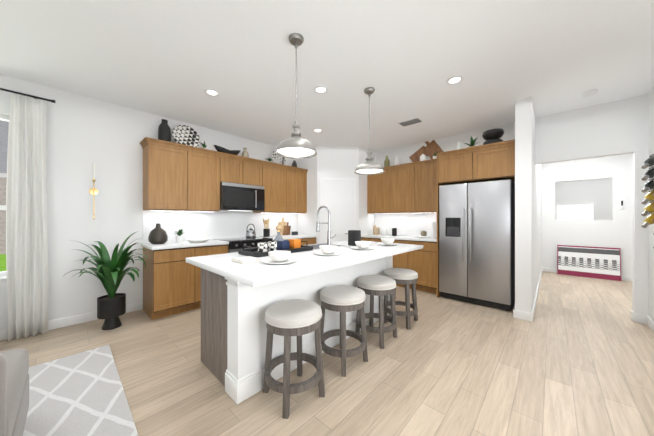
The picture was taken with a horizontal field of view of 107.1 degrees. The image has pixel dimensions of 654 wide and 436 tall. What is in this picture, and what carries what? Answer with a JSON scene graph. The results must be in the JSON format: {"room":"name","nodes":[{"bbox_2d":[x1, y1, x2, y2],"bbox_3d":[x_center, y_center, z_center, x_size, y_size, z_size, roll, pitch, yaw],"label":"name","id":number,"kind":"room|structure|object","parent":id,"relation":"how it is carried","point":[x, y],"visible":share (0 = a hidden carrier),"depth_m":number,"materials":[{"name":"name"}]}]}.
{"room":"kitchen","nodes":[
{"label":"kitchen","id":0,"kind":"room"},
{"bbox_2d":[0,271,653,435],"bbox_3d":[2.161,1.301,2.845,7.870,0.100,14.740,0,0,43],"label":"floor","id":1,"kind":"structure","parent":0,"point":[575,357],"depth_m":1.94,"materials":[{"name":"brown wood"}]},
{"bbox_2d":[23,345,137,435],"bbox_3d":[-2.126,1.246,0.465,2.650,0.013,2.770,0,0,43],"label":"rug","id":2,"kind":"object","parent":1,"relation":"on","point":[81,394],"visible":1,"depth_m":1.66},
{"bbox_2d":[0,348,28,435],"bbox_3d":[-2.263,0.875,0.428,0.920,0.724,2.130,0,0,43],"label":"sofa","id":3,"kind":"object","parent":2,"relation":"on","point":[14,386],"visible":1,"depth_m":1.18,"materials":[{"name":"grey fabric"}]},
{"bbox_2d":[66,231,147,329],"bbox_3d":[-2.504,0.702,2.734,0.781,1.096,0.680,0,0,43],"label":"potted plant","id":4,"kind":"object","parent":1,"relation":"on","point":[111,305],"visible":1,"depth_m":2.75,"materials":[{"name":"green plant"}]},
{"bbox_2d":[143,245,227,319],"bbox_3d":[-2.008,0.812,3.468,0.619,0.876,0.922,0,0,43],"label":"base cabinet","id":5,"kind":"object","parent":1,"relation":"on","point":[171,285],"depth_m":3.11,"materials":[{"name":"brown wood"}]},
{"bbox_2d":[143,241,228,248],"bbox_3d":[-2.008,0.355,3.454,0.637,0.038,0.942,0,0,43],"label":"countertop","id":6,"kind":"structure","parent":5,"relation":"on","point":[146,244],"depth_m":3.21,"materials":[{"name":"white stone"}]},
{"bbox_2d":[148,223,167,243],"bbox_3d":[-2.264,0.198,3.239,0.220,0.275,0.220,0,0,43],"label":"vase","id":7,"kind":"object","parent":6,"relation":"on","point":[158,234],"visible":1,"depth_m":3.17,"materials":[{"name":"grey ceramic"}]},
{"bbox_2d":[172,228,183,242],"bbox_3d":[-2.075,0.232,3.401,0.203,0.205,0.232,0,0,43],"label":"potted plant","id":8,"kind":"object","parent":6,"relation":"on","point":[179,237],"visible":1,"depth_m":3.38,"materials":[{"name":"white ceramic"}]},
{"bbox_2d":[186,238,209,242],"bbox_3d":[-1.847,0.312,3.466,0.310,0.045,0.310,0,0,43],"label":"bowl","id":9,"kind":"object","parent":6,"relation":"on","point":[198,240],"visible":1,"depth_m":3.41,"materials":[{"name":"white ceramic"}]},
{"bbox_2d":[214,237,272,252],"bbox_3d":[-1.381,0.789,4.037,0.639,0.921,0.756,0,0,43],"label":"range oven","id":10,"kind":"object","parent":1,"relation":"on","point":[236,244],"visible":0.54,"depth_m":3.82,"materials":[{"name":"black metal"}]},
{"bbox_2d":[245,224,255,237],"bbox_3d":[-1.311,0.204,4.196,0.229,0.247,0.180,0,0,43],"label":"kettle","id":11,"kind":"object","parent":10,"relation":"on","point":[250,232],"visible":1,"depth_m":4.15,"materials":[{"name":"silver metal"}]},
{"bbox_2d":[263,299,324,418],"bbox_3d":[-0.238,0.940,1.732,0.410,0.626,0.410,0,0,43],"label":"stool","id":12,"kind":"object","parent":1,"relation":"on","point":[288,319],"visible":1,"depth_m":1.62,"materials":[{"name":"wood"}]},
{"bbox_2d":[201,257,392,403],"bbox_3d":[-0.113,0.811,2.675,0.754,0.880,2.232,0,0,43],"label":"kitchen island","id":13,"kind":"object","parent":1,"relation":"on","point":[238,300],"depth_m":1.88,"materials":[{"name":"white wood"}]},
{"bbox_2d":[186,241,421,288],"bbox_3d":[0.002,0.352,2.554,1.110,0.041,2.370,0,0,43],"label":"island countertop","id":14,"kind":"structure","parent":13,"relation":"on","point":[255,274],"depth_m":1.84,"materials":[{"name":"white stone"}]},
{"bbox_2d":[231,256,260,263],"bbox_3d":[-0.625,0.318,1.874,0.180,0.026,0.160,0,0,43],"label":"folded napkin","id":15,"kind":"object","parent":14,"relation":"on","point":[245,260],"visible":0.94,"depth_m":1.83,"materials":[{"name":"fabric"}]},
{"bbox_2d":[238,241,312,257],"bbox_3d":[-0.488,0.285,2.402,0.300,0.090,0.680,0,0,43],"label":"serving tray","id":16,"kind":"object","parent":14,"relation":"on","point":[251,252],"visible":0.65,"depth_m":2.29,"materials":[{"name":"black"}]},
{"bbox_2d":[258,242,266,252],"bbox_3d":[-0.587,0.267,2.193,0.086,0.100,0.085,0,0,43],"label":"patterned mug","id":17,"kind":"object","parent":16,"relation":"on","point":[262,246],"visible":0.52,"depth_m":2.16,"materials":[{"name":"white ceramic"}]},
{"bbox_2d":[268,241,276,250],"bbox_3d":[-0.519,0.267,2.295,0.086,0.100,0.085,0,0,43],"label":"patterned mug","id":18,"kind":"object","parent":16,"relation":"on","point":[272,245],"visible":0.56,"depth_m":2.26,"materials":[{"name":"white ceramic"}]},
{"bbox_2d":[273,225,283,241],"bbox_3d":[-0.498,0.191,2.494,0.110,0.253,0.110,0,0,43],"label":"decanter","id":19,"kind":"object","parent":16,"relation":"on","point":[278,237],"visible":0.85,"depth_m":2.47,"materials":[{"name":"clear glass"}]},
{"bbox_2d":[277,240,290,249],"bbox_3d":[-0.439,0.268,2.418,0.090,0.100,0.090,0,0,43],"label":"gift box","id":20,"kind":"object","parent":16,"relation":"on","point":[287,244],"depth_m":2.39,"materials":[{"name":"blue"}]},
{"bbox_2d":[289,239,300,248],"bbox_3d":[-0.336,0.264,2.513,0.090,0.105,0.090,0,0,43],"label":"gift box","id":21,"kind":"object","parent":16,"relation":"on","point":[295,243],"depth_m":2.48,"materials":[{"name":"orange"}]},
{"bbox_2d":[261,251,296,263],"bbox_3d":[-0.362,0.292,1.847,0.272,0.078,0.272,0,0,43],"label":"place setting","id":22,"kind":"object","parent":14,"relation":"on","point":[279,257],"visible":1,"depth_m":1.80,"materials":[{"name":"white ceramic"}]},
{"bbox_2d":[308,244,343,248],"bbox_3d":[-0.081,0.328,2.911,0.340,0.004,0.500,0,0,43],"label":"sink basin","id":23,"kind":"object","parent":14,"relation":"in","point":[316,246],"visible":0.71,"depth_m":2.96,"materials":[{"name":"silver metal"}]},
{"bbox_2d":[316,206,336,244],"bbox_3d":[-0.011,0.092,2.663,0.220,0.476,0.133,0,0,43],"label":"faucet","id":24,"kind":"object","parent":14,"relation":"on","point":[329,237],"visible":0.98,"depth_m":2.58,"materials":[{"name":"silver metal"}]},
{"bbox_2d":[314,245,342,255],"bbox_3d":[0.013,0.291,2.249,0.272,0.078,0.272,0,0,43],"label":"place setting","id":25,"kind":"object","parent":14,"relation":"on","point":[328,250],"visible":1,"depth_m":2.20,"materials":[{"name":"white ceramic"}]},
{"bbox_2d":[348,230,360,245],"bbox_3d":[0.341,0.234,2.997,0.120,0.190,0.120,0,0,43],"label":"speaker","id":26,"kind":"object","parent":14,"relation":"on","point":[354,236],"visible":0.92,"depth_m":2.95},
{"bbox_2d":[351,241,374,249],"bbox_3d":[0.395,0.291,2.659,0.272,0.078,0.272,0,0,43],"label":"place setting","id":27,"kind":"object","parent":14,"relation":"on","point":[362,245],"visible":1,"depth_m":2.61,"materials":[{"name":"white ceramic"}]},
{"bbox_2d":[377,238,398,245],"bbox_3d":[0.770,0.290,3.061,0.272,0.078,0.272,0,0,43],"label":"place setting","id":28,"kind":"object","parent":14,"relation":"on","point":[387,241],"visible":1,"depth_m":3.01,"materials":[{"name":"white ceramic"}]},
{"bbox_2d":[295,237,315,244],"bbox_3d":[-0.806,0.810,4.755,0.619,0.876,1.068,0,0,43],"label":"base cabinet","id":29,"kind":"object","parent":1,"relation":"on","point":[310,240],"depth_m":4.76,"materials":[{"name":"brown wood"}]},
{"bbox_2d":[266,233,314,240],"bbox_3d":[-0.800,0.354,4.748,0.637,0.038,1.068,0,0,43],"label":"countertop","id":30,"kind":"structure","parent":29,"relation":"on","point":[286,237],"depth_m":4.61,"materials":[{"name":"white stone"}]},
{"bbox_2d":[263,219,269,236],"bbox_3d":[-1.135,0.164,4.538,0.120,0.340,0.139,0,0,43],"label":"utensil crock","id":31,"kind":"object","parent":30,"relation":"on","point":[266,231],"visible":1,"depth_m":4.50,"materials":[{"name":"black ceramic"}]},
{"bbox_2d":[278,218,290,234],"bbox_3d":[-0.879,0.156,4.986,0.100,0.356,0.285,0,0,43],"label":"cutting boards","id":32,"kind":"object","parent":30,"relation":"on","point":[285,229],"visible":0.98,"depth_m":4.98,"materials":[{"name":"brown wood"}]},
{"bbox_2d":[319,285,367,376],"bbox_3d":[0.137,0.940,2.134,0.409,0.626,0.409,0,0,43],"label":"stool","id":33,"kind":"object","parent":1,"relation":"on","point":[342,299],"visible":0.98,"depth_m":2.01,"materials":[{"name":"fabric"}]},
{"bbox_2d":[361,239,381,241],"bbox_3d":[1.085,0.810,4.994,0.577,0.876,0.619,0,0,43],"label":"base cabinet","id":34,"kind":"object","parent":1,"relation":"on","point":[375,240],"depth_m":4.74,"materials":[{"name":"brown wood"}]},
{"bbox_2d":[355,275,397,348],"bbox_3d":[0.519,0.939,2.544,0.410,0.626,0.410,0,0,43],"label":"stool","id":35,"kind":"object","parent":1,"relation":"on","point":[376,285],"visible":0.94,"depth_m":2.42,"materials":[{"name":"fabric"}]},
{"bbox_2d":[383,268,417,329],"bbox_3d":[0.894,0.939,2.946,0.410,0.626,0.410,0,0,43],"label":"stool","id":36,"kind":"object","parent":1,"relation":"on","point":[406,277],"visible":0.88,"depth_m":2.81,"materials":[{"name":"fabric"}]},
{"bbox_2d":[393,239,412,288],"bbox_3d":[1.442,0.811,4.661,0.636,0.876,0.619,0,0,43],"label":"base cabinet","id":37,"kind":"object","parent":1,"relation":"on","point":[403,260],"depth_m":4.32,"materials":[{"name":"brown wood"}]},
{"bbox_2d":[413,239,439,297],"bbox_3d":[1.799,0.811,4.328,0.577,0.876,0.619,0,0,43],"label":"base cabinet","id":38,"kind":"object","parent":1,"relation":"on","point":[425,260],"depth_m":4.04,"materials":[{"name":"brown wood"}]},
{"bbox_2d":[361,235,438,242],"bbox_3d":[1.435,0.354,4.653,1.554,0.038,0.640,0,0,43],"label":"countertop","id":39,"kind":"structure","parent":38,"relation":"on","point":[429,239],"depth_m":4.46,"materials":[{"name":"white stone"}]},
{"bbox_2d":[373,225,375,234],"bbox_3d":[1.022,0.235,5.178,0.084,0.195,0.083,0,0,43],"label":"glass jar","id":40,"kind":"object","parent":39,"relation":"on","point":[374,229],"visible":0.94,"depth_m":5.14,"materials":[{"name":"beige glass"}]},
{"bbox_2d":[376,227,379,234],"bbox_3d":[1.068,0.256,5.081,0.084,0.155,0.083,0,0,43],"label":"glass jar","id":41,"kind":"object","parent":39,"relation":"on","point":[377,231],"visible":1,"depth_m":5.05,"materials":[{"name":"beige glass"}]},
{"bbox_2d":[382,225,388,234],"bbox_3d":[1.199,0.231,4.986,0.140,0.205,0.140,0,0,43],"label":"jar","id":42,"kind":"object","parent":39,"relation":"on","point":[385,230],"visible":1,"depth_m":4.93,"materials":[{"name":"white ceramic"}]},
{"bbox_2d":[392,228,396,235],"bbox_3d":[1.333,0.256,4.779,0.090,0.155,0.090,0,0,43],"label":"cylinder","id":43,"kind":"object","parent":39,"relation":"on","point":[394,231],"visible":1,"depth_m":4.74,"materials":[{"name":"black"}]},
{"bbox_2d":[432,221,436,237],"bbox_3d":[1.917,0.189,4.261,0.120,0.290,0.120,0,0,43],"label":"paper towel roll","id":44,"kind":"object","parent":39,"relation":"on","point":[434,230],"visible":0.81,"depth_m":4.22,"materials":[{"name":"white paper"}]},
{"bbox_2d":[439,179,514,310],"bbox_3d":[2.312,0.362,3.732,0.910,1.775,0.735,0,0,43],"label":"refrigerator","id":45,"kind":"object","parent":1,"relation":"on","point":[476,242],"visible":1,"depth_m":3.45,"materials":[{"name":"grey metal"}]},
{"bbox_2d":[557,245,621,280],"bbox_3d":[5.597,0.921,5.192,0.930,0.653,0.115,0,0,43],"label":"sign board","id":46,"kind":"object","parent":1,"relation":"on","point":[595,262],"visible":0.93,"depth_m":5.16,"materials":[{"name":"white"}]},
{"bbox_2d":[0,74,653,330],"bbox_3d":[2.161,-0.119,2.843,7.870,2.740,14.740,0,0,43],"label":"wall","id":47,"kind":"structure","parent":0,"point":[599,154],"depth_m":3.12,"materials":[{"name":"white paint"}]},
{"bbox_2d":[0,114,8,286],"bbox_3d":[-3.864,-0.193,1.990,0.145,1.790,1.770,0,0,43],"label":"window","id":48,"kind":"structure","parent":47,"relation":"in","point":[3,281],"depth_m":2.52,"materials":[{"name":"white"}]},
{"bbox_2d":[0,88,54,102],"bbox_3d":[-3.924,-1.293,1.784,0.115,0.060,2.550,0,0,43],"label":"curtain rod","id":49,"kind":"object","parent":47,"relation":"attached to","point":[34,97],"visible":0.81,"depth_m":2.54,"materials":[{"name":"black metal"}]},
{"bbox_2d":[6,93,47,341],"bbox_3d":[-3.155,-0.023,2.548,0.080,2.523,0.278,0,0,43],"label":"curtain","id":50,"kind":"object","parent":49,"relation":"hanging from","point":[26,249],"visible":0.98,"depth_m":2.54,"materials":[{"name":"fabric"}]},
{"bbox_2d":[0,302,141,340],"bbox_3d":[-4.041,1.199,1.736,0.014,0.105,4.355,0,0,43],"label":"baseboard","id":51,"kind":"structure","parent":47,"relation":"attached to","point":[92,316],"depth_m":2.86,"materials":[{"name":"white wood"}]},
{"bbox_2d":[89,163,97,218],"bbox_3d":[-2.857,-0.336,2.958,0.075,0.687,0.084,0,0,43],"label":"sconce","id":52,"kind":"object","parent":47,"relation":"attached to","point":[93,191],"visible":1,"depth_m":2.94,"materials":[{"name":"gold metal"}]},
{"bbox_2d":[143,137,222,212],"bbox_3d":[-2.113,-0.574,3.566,0.329,0.908,0.924,0,0,43],"label":"upper cabinet","id":53,"kind":"object","parent":47,"relation":"attached to","point":[181,182],"depth_m":3.40,"materials":[{"name":"brown wood"}]},
{"bbox_2d":[158,119,170,141],"bbox_3d":[-2.276,-1.214,3.386,0.160,0.340,0.158,0,0,43],"label":"vase","id":54,"kind":"object","parent":53,"relation":"on","point":[164,131],"visible":0.73,"depth_m":3.33,"materials":[{"name":"black ceramic"}]},
{"bbox_2d":[172,125,199,146],"bbox_3d":[-2.125,-1.239,3.655,0.089,0.373,0.380,0,0,43],"label":"decorative plate","id":55,"kind":"object","parent":53,"relation":"on","point":[185,135],"visible":0.94,"depth_m":3.67,"materials":[{"name":"white ceramic"}]},
{"bbox_2d":[214,145,240,154],"bbox_3d":[-1.662,-1.118,4.044,0.170,0.147,0.460,0,0,43],"label":"bowl","id":56,"kind":"object","parent":53,"relation":"on","point":[224,150],"visible":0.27,"depth_m":3.95,"materials":[{"name":"black"}]},
{"bbox_2d":[180,222,185,229],"label":"switch plates","id":57,"kind":"object","parent":47,"relation":"attached to","point":[182,224],"depth_m":3.70,"materials":[{"name":"white plastic"}]},
{"bbox_2d":[223,153,262,185],"bbox_3d":[-1.539,-0.805,4.181,0.329,0.448,0.760,0,0,43],"label":"upper cabinet","id":58,"kind":"object","parent":47,"relation":"attached to","point":[238,170],"depth_m":4.06,"materials":[{"name":"brown wood"}]},
{"bbox_2d":[220,182,264,210],"bbox_3d":[-1.497,-0.361,4.143,0.440,0.430,0.752,0,0,43],"label":"microwave","id":59,"kind":"object","parent":58,"relation":"attached to","point":[238,197],"visible":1,"depth_m":3.98,"materials":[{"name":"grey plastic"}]},
{"bbox_2d":[242,147,248,157],"bbox_3d":[-1.444,-1.149,4.264,0.120,0.210,0.120,0,0,43],"label":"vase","id":60,"kind":"object","parent":58,"relation":"on","point":[245,153],"visible":0.73,"depth_m":4.22,"materials":[{"name":"beige ceramic"}]},
{"bbox_2d":[253,161,306,212],"bbox_3d":[-0.914,-0.576,4.851,0.329,0.908,1.072,0,0,43],"label":"upper cabinet","id":61,"kind":"object","parent":47,"relation":"attached to","point":[285,186],"depth_m":4.70,"materials":[{"name":"brown wood"}]},
{"bbox_2d":[271,151,285,164],"bbox_3d":[-0.979,-1.220,4.883,0.082,0.334,0.340,0,0,43],"label":"decorative plate","id":62,"kind":"object","parent":61,"relation":"on","point":[278,159],"visible":0.62,"depth_m":4.88,"materials":[{"name":"white ceramic"}]},
{"bbox_2d":[320,178,355,242],"bbox_3d":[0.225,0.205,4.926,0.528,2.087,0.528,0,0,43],"label":"pantry door","id":63,"kind":"structure","parent":47,"relation":"in","point":[338,197],"depth_m":4.92,"materials":[{"name":"white"}]},
{"bbox_2d":[367,167,392,214],"bbox_3d":[1.184,-0.576,5.099,0.577,0.908,0.329,0,0,43],"label":"upper cabinet","id":64,"kind":"object","parent":47,"relation":"attached to","point":[379,186],"depth_m":4.96,"materials":[{"name":"brown wood"}]},
{"bbox_2d":[384,156,389,166],"bbox_3d":[1.254,-1.180,5.043,0.110,0.270,0.110,0,0,43],"label":"bottle","id":65,"kind":"object","parent":64,"relation":"on","point":[386,162],"visible":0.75,"depth_m":5.01,"materials":[{"name":"green glass"}]},
{"bbox_2d":[393,163,416,214],"bbox_3d":[1.541,-0.576,4.765,0.636,0.908,0.329,0,0,43],"label":"upper cabinet","id":66,"kind":"object","parent":47,"relation":"attached to","point":[403,199],"depth_m":4.60,"materials":[{"name":"brown wood"}]},
{"bbox_2d":[394,156,398,164],"bbox_3d":[1.414,-1.158,4.893,0.100,0.225,0.100,0,0,43],"label":"vase","id":67,"kind":"object","parent":66,"relation":"on","point":[396,161],"visible":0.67,"depth_m":4.86,"materials":[{"name":"white ceramic"}]},
{"bbox_2d":[417,159,438,214],"bbox_3d":[1.898,-0.575,4.432,0.577,0.908,0.329,0,0,43],"label":"upper cabinet","id":68,"kind":"object","parent":47,"relation":"attached to","point":[427,189],"depth_m":4.31,"materials":[{"name":"brown wood"}]},
{"bbox_2d":[420,154,425,160],"bbox_3d":[1.769,-1.122,4.452,0.110,0.155,0.110,0,0,43],"label":"canister","id":69,"kind":"object","parent":68,"relation":"on","point":[422,157],"visible":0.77,"depth_m":4.41,"materials":[{"name":"white ceramic"}]},
{"bbox_2d":[409,140,443,161],"bbox_3d":[1.909,-1.296,4.620,0.671,0.486,0.087,0,0,43],"label":"boards","id":70,"kind":"object","parent":68,"relation":"on","point":[431,148],"visible":0.71,"depth_m":4.61,"materials":[{"name":"brown wood"}]},
{"bbox_2d":[437,139,514,186],"bbox_3d":[2.356,-0.797,3.766,0.999,0.463,0.679,0,0,43],"label":"upper cabinet","id":71,"kind":"object","parent":47,"relation":"attached to","point":[494,161],"depth_m":3.48,"materials":[{"name":"brown wood"}]},
{"bbox_2d":[456,142,462,149],"bbox_3d":[2.195,-1.159,4.000,0.110,0.230,0.110,0,0,43],"label":"vase","id":72,"kind":"object","parent":71,"relation":"on","point":[459,145],"visible":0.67,"depth_m":3.97,"materials":[{"name":"white ceramic"}]},
{"bbox_2d":[464,137,480,147],"bbox_3d":[2.302,-1.169,3.796,0.262,0.251,0.268,0,0,43],"label":"potted plant","id":73,"kind":"object","parent":71,"relation":"on","point":[472,142],"visible":0.6,"depth_m":3.77,"materials":[{"name":"green plant"}]},
{"bbox_2d":[482,128,503,144],"bbox_3d":[2.464,-1.174,3.585,0.270,0.260,0.270,0,0,43],"label":"vase","id":74,"kind":"object","parent":71,"relation":"on","point":[490,136],"visible":0.83,"depth_m":3.49,"materials":[{"name":"black ceramic"}]},
{"bbox_2d":[527,267,542,321],"bbox_3d":[3.798,1.196,4.351,0.047,0.105,3.864,0,0,43],"label":"baseboard","id":75,"kind":"structure","parent":47,"relation":"attached to","point":[530,316],"depth_m":3.29,"materials":[{"name":"white wood"}]},
{"bbox_2d":[555,202,595,219],"bbox_3d":[7.733,-0.110,7.546,0.900,0.810,0.019,0,0,43],"label":"window blinds","id":76,"kind":"object","parent":47,"relation":"attached to","point":[576,211],"visible":0.61,"depth_m":7.53,"materials":[{"name":"white"}]},
{"bbox_2d":[543,267,631,280],"bbox_3d":[6.457,1.196,4.502,3.610,0.105,0.014,0,0,43],"label":"baseboard","id":77,"kind":"structure","parent":47,"relation":"attached to","point":[545,269],"depth_m":5.58,"materials":[{"name":"white wood"}]},
{"bbox_2d":[619,196,624,209],"label":"switch plates","id":78,"kind":"object","parent":47,"relation":"attached to","point":[621,207],"depth_m":4.91,"materials":[{"name":"white plastic"}]},
{"bbox_2d":[641,154,653,247],"bbox_3d":[3.153,-0.204,2.290,0.182,0.949,0.632,0,0,43],"label":"wine rack","id":79,"kind":"object","parent":47,"relation":"attached to","point":[648,197],"visible":1,"depth_m":2.41,"materials":[{"name":"black"}]},
{"bbox_2d":[643,315,653,331],"bbox_3d":[0.942,1.201,-0.190,0.030,0.105,8.400,0,0,43],"label":"baseboard","id":80,"kind":"structure","parent":47,"relation":"attached to","point":[647,320],"depth_m":2.81,"materials":[{"name":"white wood"}]},
{"bbox_2d":[0,0,653,151],"bbox_3d":[2.161,-1.539,2.842,7.870,0.100,14.740,0,0,43],"label":"ceiling","id":81,"kind":"structure","parent":0,"point":[404,59],"depth_m":2.25,"materials":[{"name":"white paint"}]},
{"bbox_2d":[204,88,219,95],"bbox_3d":[-1.352,-1.486,2.837,0.169,0.006,0.169,0,0,-2],"label":"recessed light","id":82,"kind":"object","parent":81,"relation":"in","point":[212,92],"depth_m":2.83,"materials":[{"name":"white"}]},
{"bbox_2d":[275,33,316,158],"bbox_3d":[-0.254,-1.013,1.991,0.344,0.949,0.344,0,0,43],"label":"pendant light","id":83,"kind":"object","parent":81,"relation":"hanging from","point":[296,146],"visible":1,"depth_m":1.96,"materials":[{"name":"silver metal"}]},
{"bbox_2d":[314,85,327,93],"bbox_3d":[-0.069,-1.486,2.775,0.169,0.006,0.169,0,0,-2],"label":"recessed light","id":84,"kind":"object","parent":81,"relation":"in","point":[320,89],"depth_m":2.77,"materials":[{"name":"white"}]},
{"bbox_2d":[354,87,384,174],"bbox_3d":[0.489,-1.014,2.788,0.344,0.949,0.344,0,0,43],"label":"pendant light","id":85,"kind":"object","parent":81,"relation":"hanging from","point":[369,167],"visible":1,"depth_m":2.76,"materials":[{"name":"silver metal"}]},
{"bbox_2d":[397,117,422,126],"bbox_3d":[1.278,-1.484,3.706,0.340,0.012,0.200,0,0,43],"label":"ceiling vent","id":86,"kind":"object","parent":81,"relation":"in","point":[410,121],"visible":1,"depth_m":3.69,"materials":[{"name":"white metal"}]},
{"bbox_2d":[446,75,463,84],"bbox_3d":[1.367,-1.486,2.584,0.169,0.006,0.169,0,0,-2],"label":"recessed light","id":87,"kind":"object","parent":81,"relation":"in","point":[452,80],"depth_m":2.57,"materials":[{"name":"white"}]},
{"bbox_2d":[581,89,597,96],"bbox_3d":[3.077,-1.471,2.834,0.136,0.034,0.136,0,0,43],"label":"smoke detector","id":88,"kind":"object","parent":81,"relation":"attached to","point":[589,93],"visible":1,"depth_m":2.81,"materials":[{"name":"white plastic"}]},
{"label":"outside","id":89,"kind":"structure","parent":0,"visible":0},
{"bbox_2d":[0,254,5,271],"bbox_3d":[-19.550,1.558,14.559,39.840,0.040,55.000,0,0,43],"label":"grass lawn","id":90,"kind":"structure","parent":89,"point":[2,262],"depth_m":8.56,"materials":[{"name":"green plant"}]},
{"bbox_2d":[0,120,8,253],"bbox_3d":[-17.234,-2.244,11.709,6.968,7.569,36.000,0,0,43],"label":"neighbouring house","id":91,"kind":"structure","parent":90,"relation":"on","point":[4,127],"depth_m":10.59,"materials":[{"name":"brick"}]}
]}

